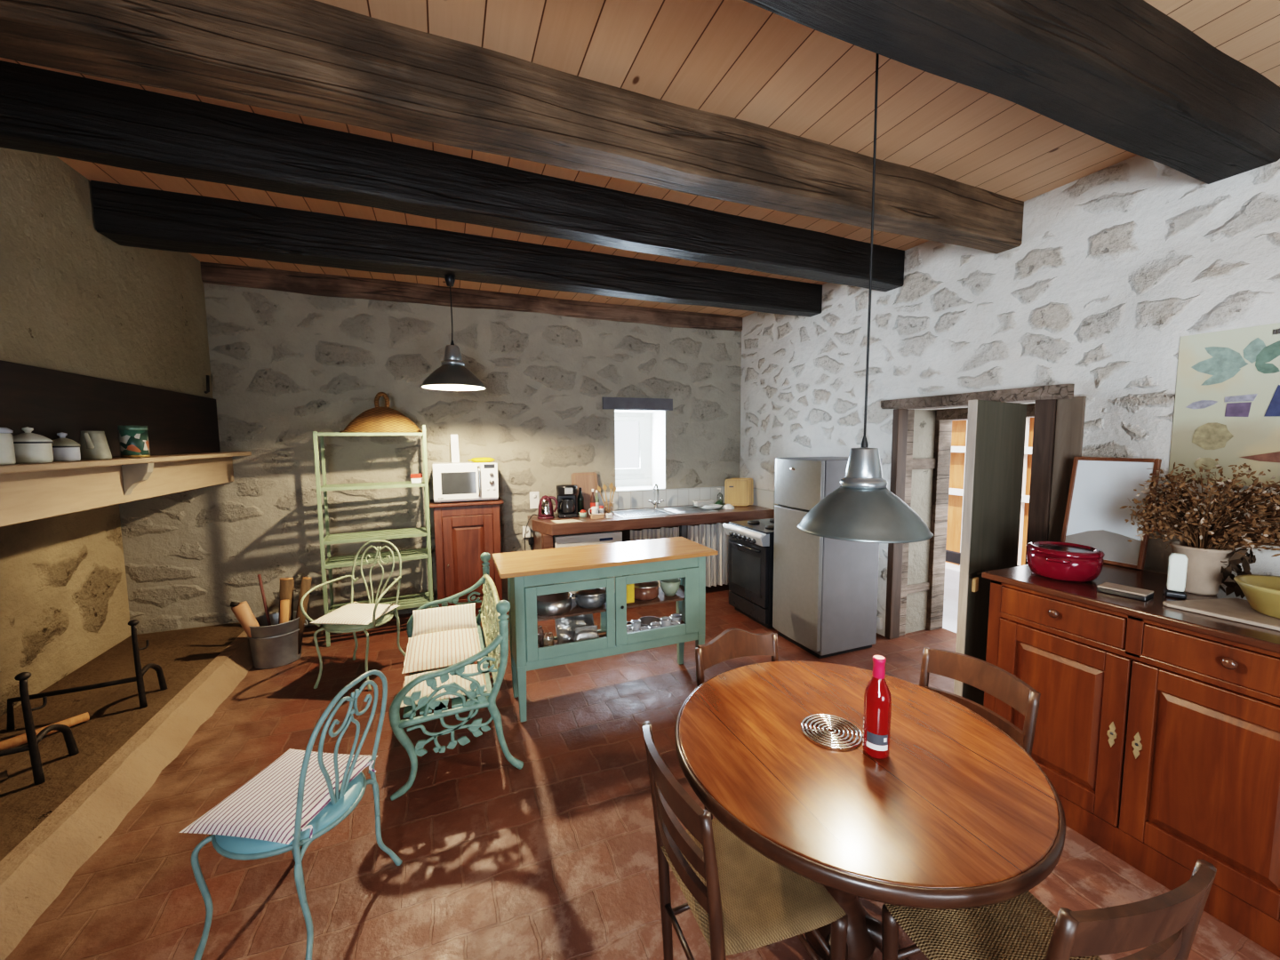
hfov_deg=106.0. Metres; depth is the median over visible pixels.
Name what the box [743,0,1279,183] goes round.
ceiling beam
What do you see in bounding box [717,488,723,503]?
soap bottle
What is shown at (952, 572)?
ground
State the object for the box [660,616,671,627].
drinking glass
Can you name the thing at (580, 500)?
oil bottle
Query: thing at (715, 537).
curtain
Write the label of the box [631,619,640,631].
drinking glass
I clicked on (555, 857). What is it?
floor
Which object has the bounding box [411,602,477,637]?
pillow
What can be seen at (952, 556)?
rail
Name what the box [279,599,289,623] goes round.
log
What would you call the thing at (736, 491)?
chopping board
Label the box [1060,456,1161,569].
mirror
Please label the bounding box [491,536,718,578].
countertop
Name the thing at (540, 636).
glass jar
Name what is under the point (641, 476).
window
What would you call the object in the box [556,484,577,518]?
coffee maker
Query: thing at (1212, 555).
potted plant
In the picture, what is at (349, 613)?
seat cushion
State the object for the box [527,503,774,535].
countertop
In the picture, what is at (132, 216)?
ceiling beam
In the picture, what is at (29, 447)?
enamel pot
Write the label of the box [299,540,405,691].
armchair
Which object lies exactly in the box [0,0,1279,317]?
ceiling
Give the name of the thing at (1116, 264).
wall
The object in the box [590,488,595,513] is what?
sauce bottle
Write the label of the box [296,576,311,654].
log
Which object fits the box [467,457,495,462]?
packet
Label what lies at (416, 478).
matchbox
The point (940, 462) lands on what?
trim
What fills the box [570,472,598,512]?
chopping board
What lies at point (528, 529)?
wall socket
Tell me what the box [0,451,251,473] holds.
shelf
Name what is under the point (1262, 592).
bowl
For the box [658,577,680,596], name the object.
bowl
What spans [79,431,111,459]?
coffee pot
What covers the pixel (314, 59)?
ceiling beam
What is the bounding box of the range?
[722,518,774,628]
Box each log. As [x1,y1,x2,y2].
[278,577,294,623]
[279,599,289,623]
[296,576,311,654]
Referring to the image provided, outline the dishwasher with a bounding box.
[552,530,622,599]
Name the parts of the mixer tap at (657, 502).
spout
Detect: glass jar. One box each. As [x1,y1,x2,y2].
[537,625,543,647]
[543,632,554,647]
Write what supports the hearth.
on the floor
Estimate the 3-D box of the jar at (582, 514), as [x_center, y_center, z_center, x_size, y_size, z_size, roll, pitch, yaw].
[-0.588,0.344,4.983,0.084,0.079,0.084,-2,5,-22]
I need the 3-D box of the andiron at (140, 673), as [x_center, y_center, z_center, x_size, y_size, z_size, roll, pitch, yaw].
[-3.265,1.095,2.858,0.615,0.555,0.305,-2,5,-22]
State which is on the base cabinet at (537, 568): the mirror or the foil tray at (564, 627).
the foil tray at (564, 627)
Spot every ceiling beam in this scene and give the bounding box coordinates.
[0,0,1023,254]
[0,60,904,291]
[90,180,822,316]
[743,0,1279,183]
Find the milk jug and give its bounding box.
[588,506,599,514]
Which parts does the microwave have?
door, handle, control panel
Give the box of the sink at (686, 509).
[610,505,717,518]
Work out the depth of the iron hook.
3.92 m
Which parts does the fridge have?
door, freezer door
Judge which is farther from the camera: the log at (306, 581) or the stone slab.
the log at (306, 581)
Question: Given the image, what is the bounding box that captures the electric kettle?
[537,495,558,519]
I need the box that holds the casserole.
[571,587,606,608]
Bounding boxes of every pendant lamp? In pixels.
[420,274,486,391]
[797,53,933,543]
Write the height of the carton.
0.142 m
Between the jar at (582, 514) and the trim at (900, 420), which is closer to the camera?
the trim at (900, 420)
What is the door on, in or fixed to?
in the wall at (1116, 264)
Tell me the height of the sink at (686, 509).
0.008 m
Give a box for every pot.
[12,426,53,463]
[51,432,80,461]
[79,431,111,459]
[634,580,658,600]
[1026,541,1104,582]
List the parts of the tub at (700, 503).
tub lid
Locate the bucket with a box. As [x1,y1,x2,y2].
[247,610,307,669]
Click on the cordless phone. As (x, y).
(1175, 586)
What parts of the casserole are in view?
lid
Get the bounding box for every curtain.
[630,526,679,587]
[687,522,729,586]
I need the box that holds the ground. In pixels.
[944,562,959,585]
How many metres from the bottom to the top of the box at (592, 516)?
0.046 m
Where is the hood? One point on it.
(76, 300)
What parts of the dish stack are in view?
plate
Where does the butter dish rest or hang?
on the kitchen counter at (707, 529)
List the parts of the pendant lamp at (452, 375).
cord, lamp shade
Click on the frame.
(1028, 450)
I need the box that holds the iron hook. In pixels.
[204,375,209,393]
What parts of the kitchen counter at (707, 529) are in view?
panel, panel, post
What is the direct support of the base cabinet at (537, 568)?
on the floor
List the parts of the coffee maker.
jug handle, water tank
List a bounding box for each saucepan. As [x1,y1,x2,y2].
[536,592,571,615]
[626,616,661,629]
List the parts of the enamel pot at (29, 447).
knob, lid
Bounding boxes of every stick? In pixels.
[0,712,89,750]
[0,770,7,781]
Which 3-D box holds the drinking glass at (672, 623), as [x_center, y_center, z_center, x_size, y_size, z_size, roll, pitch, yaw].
[0.242,1.029,3.320,0.070,0.092,0.070,-2,5,-22]
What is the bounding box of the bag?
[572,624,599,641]
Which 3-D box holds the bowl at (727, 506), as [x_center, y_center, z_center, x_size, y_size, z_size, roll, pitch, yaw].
[1.014,0.301,5.541,0.144,0.048,0.143,-2,5,-22]
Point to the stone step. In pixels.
(950, 604)
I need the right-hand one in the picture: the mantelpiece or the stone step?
the stone step
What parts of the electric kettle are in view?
steel panel, handle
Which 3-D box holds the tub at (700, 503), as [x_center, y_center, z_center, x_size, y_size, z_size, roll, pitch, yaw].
[0.759,0.277,5.771,0.250,0.060,0.110,-3,5,-25]
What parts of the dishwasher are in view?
door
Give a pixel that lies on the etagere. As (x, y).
(340, 561)
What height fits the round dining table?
0.746 m
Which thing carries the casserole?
on the base cabinet at (537, 568)
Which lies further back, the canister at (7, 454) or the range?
the range
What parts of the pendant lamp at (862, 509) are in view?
lamp shade, cord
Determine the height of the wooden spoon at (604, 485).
0.312 m
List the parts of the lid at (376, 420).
handle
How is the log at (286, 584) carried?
in the bucket
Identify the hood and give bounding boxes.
[0,147,216,457]
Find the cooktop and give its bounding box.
[728,518,774,534]
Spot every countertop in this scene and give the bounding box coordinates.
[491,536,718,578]
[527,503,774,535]
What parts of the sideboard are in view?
knob, panel, door, drawer, door, drawer, panel, knob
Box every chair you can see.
[179,669,402,959]
[642,720,847,959]
[695,627,778,819]
[881,858,1216,959]
[919,647,1040,755]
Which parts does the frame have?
post, post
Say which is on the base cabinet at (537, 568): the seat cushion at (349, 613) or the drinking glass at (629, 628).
the drinking glass at (629, 628)
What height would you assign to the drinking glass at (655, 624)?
0.102 m
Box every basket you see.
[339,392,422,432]
[603,501,613,513]
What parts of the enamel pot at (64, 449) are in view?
knob, lid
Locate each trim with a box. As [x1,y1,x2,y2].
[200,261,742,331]
[602,397,672,410]
[614,409,665,491]
[880,383,1074,408]
[884,408,908,639]
[899,408,951,636]
[905,409,935,633]
[936,403,1035,420]
[1024,399,1056,565]
[1048,396,1086,541]
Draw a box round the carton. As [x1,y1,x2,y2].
[626,584,634,603]
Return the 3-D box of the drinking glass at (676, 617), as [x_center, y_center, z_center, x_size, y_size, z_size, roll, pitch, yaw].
[0.258,1.011,3.411,0.074,0.112,0.074,-2,5,-22]
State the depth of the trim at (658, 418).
5.81 m
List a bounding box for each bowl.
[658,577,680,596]
[721,504,734,509]
[1233,574,1279,618]
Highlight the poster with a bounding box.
[1168,322,1279,487]
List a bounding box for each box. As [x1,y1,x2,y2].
[449,434,459,463]
[590,513,604,519]
[1096,582,1154,600]
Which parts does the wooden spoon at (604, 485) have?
handle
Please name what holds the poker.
in the bucket
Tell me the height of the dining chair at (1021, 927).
0.854 m
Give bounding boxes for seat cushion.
[179,748,377,844]
[310,603,399,624]
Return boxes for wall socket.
[522,526,530,537]
[529,491,539,508]
[876,616,882,629]
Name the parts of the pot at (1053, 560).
handle, lid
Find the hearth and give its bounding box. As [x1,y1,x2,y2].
[0,622,253,959]
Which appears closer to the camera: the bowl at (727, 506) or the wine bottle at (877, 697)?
the wine bottle at (877, 697)
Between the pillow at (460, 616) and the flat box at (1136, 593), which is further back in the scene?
the pillow at (460, 616)
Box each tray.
[554,613,594,644]
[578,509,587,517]
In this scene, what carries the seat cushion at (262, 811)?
on the chair at (301, 796)
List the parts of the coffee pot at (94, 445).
spout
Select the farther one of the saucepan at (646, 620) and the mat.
the mat
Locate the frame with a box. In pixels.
[948,417,1031,568]
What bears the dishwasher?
on the floor
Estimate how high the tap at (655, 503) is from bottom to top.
0.080 m
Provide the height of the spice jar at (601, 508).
0.106 m
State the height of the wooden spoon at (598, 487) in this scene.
0.303 m
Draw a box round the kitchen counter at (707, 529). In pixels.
[527,503,774,587]
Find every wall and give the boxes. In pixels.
[0,504,131,716]
[119,282,741,634]
[739,154,1279,636]
[945,417,1034,565]
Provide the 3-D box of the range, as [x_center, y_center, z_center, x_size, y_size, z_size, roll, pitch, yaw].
[1.238,0.854,4.606,0.680,0.902,0.600,-2,5,-22]
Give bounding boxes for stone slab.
[1162,598,1279,631]
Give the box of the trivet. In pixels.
[800,713,862,749]
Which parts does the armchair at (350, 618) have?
leg, arm, leg, leg, arm, leg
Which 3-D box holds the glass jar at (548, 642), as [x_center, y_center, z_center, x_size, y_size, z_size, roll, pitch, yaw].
[-0.585,1.041,3.083,0.072,0.120,0.072,-2,5,-22]
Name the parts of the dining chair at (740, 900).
post, rail, post, rush seat, leg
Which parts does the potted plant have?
clay pot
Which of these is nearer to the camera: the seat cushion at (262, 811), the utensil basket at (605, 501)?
the seat cushion at (262, 811)
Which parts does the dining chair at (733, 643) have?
post, rail, post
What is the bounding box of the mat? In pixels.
[550,519,582,523]
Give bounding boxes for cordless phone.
[1163,552,1188,599]
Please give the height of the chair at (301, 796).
0.898 m
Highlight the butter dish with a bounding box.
[605,512,613,518]
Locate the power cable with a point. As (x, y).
(530, 539)
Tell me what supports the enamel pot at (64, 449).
on the mantelpiece
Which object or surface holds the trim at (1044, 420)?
attached to the wall at (1116, 264)
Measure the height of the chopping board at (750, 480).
0.323 m
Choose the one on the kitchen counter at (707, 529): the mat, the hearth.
the mat
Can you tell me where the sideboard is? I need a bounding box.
[981,562,1279,957]
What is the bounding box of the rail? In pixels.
[945,549,1020,566]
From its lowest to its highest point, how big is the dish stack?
0.032 m
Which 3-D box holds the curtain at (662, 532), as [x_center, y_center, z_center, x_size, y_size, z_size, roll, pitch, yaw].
[0.163,0.852,5.058,0.560,0.705,0.059,-2,5,-22]
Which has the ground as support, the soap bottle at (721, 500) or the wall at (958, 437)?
the wall at (958, 437)
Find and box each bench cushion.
[400,663,487,707]
[401,627,482,673]
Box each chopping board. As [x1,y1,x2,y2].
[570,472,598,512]
[724,479,749,505]
[730,478,753,504]
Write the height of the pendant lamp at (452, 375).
0.810 m
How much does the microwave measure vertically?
0.365 m
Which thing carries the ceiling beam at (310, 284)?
attached to the wall at (286, 367)
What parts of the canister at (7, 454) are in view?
lid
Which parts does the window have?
sash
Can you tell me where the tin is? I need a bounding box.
[117,424,150,457]
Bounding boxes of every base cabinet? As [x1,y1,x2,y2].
[429,496,503,616]
[491,536,718,722]
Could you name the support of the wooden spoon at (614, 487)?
in the utensil basket at (605, 501)
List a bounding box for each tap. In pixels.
[648,483,664,508]
[653,501,658,508]
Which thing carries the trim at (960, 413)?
attached to the wall at (1116, 264)
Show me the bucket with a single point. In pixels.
(275, 645)
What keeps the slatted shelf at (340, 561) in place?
attached to the etagere
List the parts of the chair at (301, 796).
leg, leg, leg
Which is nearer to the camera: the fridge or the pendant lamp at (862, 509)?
the pendant lamp at (862, 509)
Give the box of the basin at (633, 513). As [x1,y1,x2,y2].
[613,509,668,517]
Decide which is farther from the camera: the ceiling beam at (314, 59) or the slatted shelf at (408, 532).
the slatted shelf at (408, 532)
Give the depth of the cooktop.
4.56 m
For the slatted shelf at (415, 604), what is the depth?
4.36 m
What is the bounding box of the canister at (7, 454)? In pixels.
[0,427,15,464]
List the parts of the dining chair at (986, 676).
post, rail, post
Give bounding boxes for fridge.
[772,456,882,658]
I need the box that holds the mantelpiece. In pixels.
[0,360,251,527]
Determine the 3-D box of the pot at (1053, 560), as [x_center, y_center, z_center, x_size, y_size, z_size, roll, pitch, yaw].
[2.009,0.386,2.288,0.281,0.145,0.305,0,5,7]
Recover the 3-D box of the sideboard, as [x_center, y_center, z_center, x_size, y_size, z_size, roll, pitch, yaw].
[2.252,0.998,2.042,0.779,1.035,1.140,-2,5,-22]
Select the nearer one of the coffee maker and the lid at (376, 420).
the lid at (376, 420)
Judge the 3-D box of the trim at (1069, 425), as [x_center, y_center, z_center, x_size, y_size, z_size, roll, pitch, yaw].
[2.570,0.472,2.927,0.072,1.930,0.138,-2,5,-22]
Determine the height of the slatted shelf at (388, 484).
0.026 m
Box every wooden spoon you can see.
[597,486,607,512]
[602,484,608,512]
[608,482,613,512]
[610,486,615,507]
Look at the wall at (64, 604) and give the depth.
3.25 m
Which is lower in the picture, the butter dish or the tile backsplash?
the butter dish
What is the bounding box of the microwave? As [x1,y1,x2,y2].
[432,461,498,503]
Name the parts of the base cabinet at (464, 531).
door, panel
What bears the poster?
attached to the wall at (1116, 264)
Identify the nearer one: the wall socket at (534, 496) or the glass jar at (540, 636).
the glass jar at (540, 636)
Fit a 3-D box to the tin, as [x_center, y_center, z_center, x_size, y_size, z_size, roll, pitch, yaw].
[-2.903,-0.222,2.767,0.120,0.183,0.120,-2,5,-22]
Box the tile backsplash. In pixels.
[598,486,774,510]
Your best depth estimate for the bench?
2.39 m
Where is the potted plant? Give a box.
[1120,457,1279,598]
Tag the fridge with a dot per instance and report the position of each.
(825, 595)
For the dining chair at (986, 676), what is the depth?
1.78 m
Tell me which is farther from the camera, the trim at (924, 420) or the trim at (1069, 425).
the trim at (924, 420)
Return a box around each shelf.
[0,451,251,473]
[316,432,422,435]
[320,480,424,490]
[323,527,427,544]
[325,547,428,568]
[330,592,430,611]
[536,584,684,621]
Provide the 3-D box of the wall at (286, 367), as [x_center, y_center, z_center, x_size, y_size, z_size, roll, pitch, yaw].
[-1.364,-0.327,5.317,6.850,3.170,0.600,-2,5,-22]
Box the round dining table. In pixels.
[674,660,1065,959]
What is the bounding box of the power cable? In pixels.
[524,514,537,551]
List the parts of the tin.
lid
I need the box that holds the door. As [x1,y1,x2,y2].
[953,400,1027,705]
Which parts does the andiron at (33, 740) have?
post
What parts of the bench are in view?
seat rail, arm leg, arm leg, leg post, leg post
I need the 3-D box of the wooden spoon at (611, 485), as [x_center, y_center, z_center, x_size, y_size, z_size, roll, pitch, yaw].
[-0.314,0.190,5.211,0.055,0.331,0.010,-2,5,-22]
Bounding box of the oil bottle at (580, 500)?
[576,487,583,514]
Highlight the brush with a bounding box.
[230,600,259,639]
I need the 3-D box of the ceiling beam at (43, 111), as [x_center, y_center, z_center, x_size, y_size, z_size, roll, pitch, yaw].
[-0.319,-1.578,2.867,5.247,0.276,0.190,-3,5,-24]
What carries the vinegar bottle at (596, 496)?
on the kitchen counter at (707, 529)
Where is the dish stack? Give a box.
[702,504,722,509]
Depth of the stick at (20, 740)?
2.58 m
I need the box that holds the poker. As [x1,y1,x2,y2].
[257,574,271,625]
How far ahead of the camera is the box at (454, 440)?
4.56 m
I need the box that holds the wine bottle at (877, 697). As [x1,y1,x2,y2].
[862,655,891,759]
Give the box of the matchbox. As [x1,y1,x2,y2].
[410,473,422,483]
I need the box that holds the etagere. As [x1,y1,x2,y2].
[312,424,433,647]
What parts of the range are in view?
oven handle, control panel, drawer, oven door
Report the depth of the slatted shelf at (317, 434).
4.02 m
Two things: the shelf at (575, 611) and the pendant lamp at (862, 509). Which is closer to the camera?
the pendant lamp at (862, 509)
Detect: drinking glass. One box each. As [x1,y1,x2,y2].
[626,625,632,632]
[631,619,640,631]
[639,625,650,631]
[650,621,661,628]
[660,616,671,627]
[670,621,679,625]
[671,613,681,623]
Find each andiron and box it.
[0,672,79,784]
[7,619,167,730]
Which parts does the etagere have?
post, post, post, post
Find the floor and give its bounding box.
[4,583,1279,959]
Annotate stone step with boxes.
[942,582,959,632]
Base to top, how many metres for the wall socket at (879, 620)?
0.100 m
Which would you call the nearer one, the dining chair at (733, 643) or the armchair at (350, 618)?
the dining chair at (733, 643)
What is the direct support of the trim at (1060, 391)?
attached to the wall at (1116, 264)
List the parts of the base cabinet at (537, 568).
panel, leg, leg, door, door, leg, panel, leg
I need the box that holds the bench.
[388,552,523,800]
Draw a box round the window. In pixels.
[615,412,651,487]
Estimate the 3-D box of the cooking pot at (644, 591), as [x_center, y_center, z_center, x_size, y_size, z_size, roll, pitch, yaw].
[0.031,0.734,3.318,0.202,0.143,0.200,-2,5,-22]
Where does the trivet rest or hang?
on the round dining table
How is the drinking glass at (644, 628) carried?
on the base cabinet at (537, 568)
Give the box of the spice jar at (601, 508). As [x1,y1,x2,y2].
[599,505,603,513]
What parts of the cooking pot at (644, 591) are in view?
lid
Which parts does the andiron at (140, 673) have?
post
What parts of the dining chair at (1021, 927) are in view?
leg, rush seat, post, rail, post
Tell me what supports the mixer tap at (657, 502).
on the countertop
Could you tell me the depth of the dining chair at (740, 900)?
1.28 m
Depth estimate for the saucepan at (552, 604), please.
3.00 m
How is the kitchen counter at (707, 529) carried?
on the floor
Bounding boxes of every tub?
[692,499,714,506]
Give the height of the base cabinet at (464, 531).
1.120 m
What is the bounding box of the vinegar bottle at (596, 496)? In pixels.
[594,490,599,513]
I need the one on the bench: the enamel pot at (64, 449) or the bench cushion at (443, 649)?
the bench cushion at (443, 649)

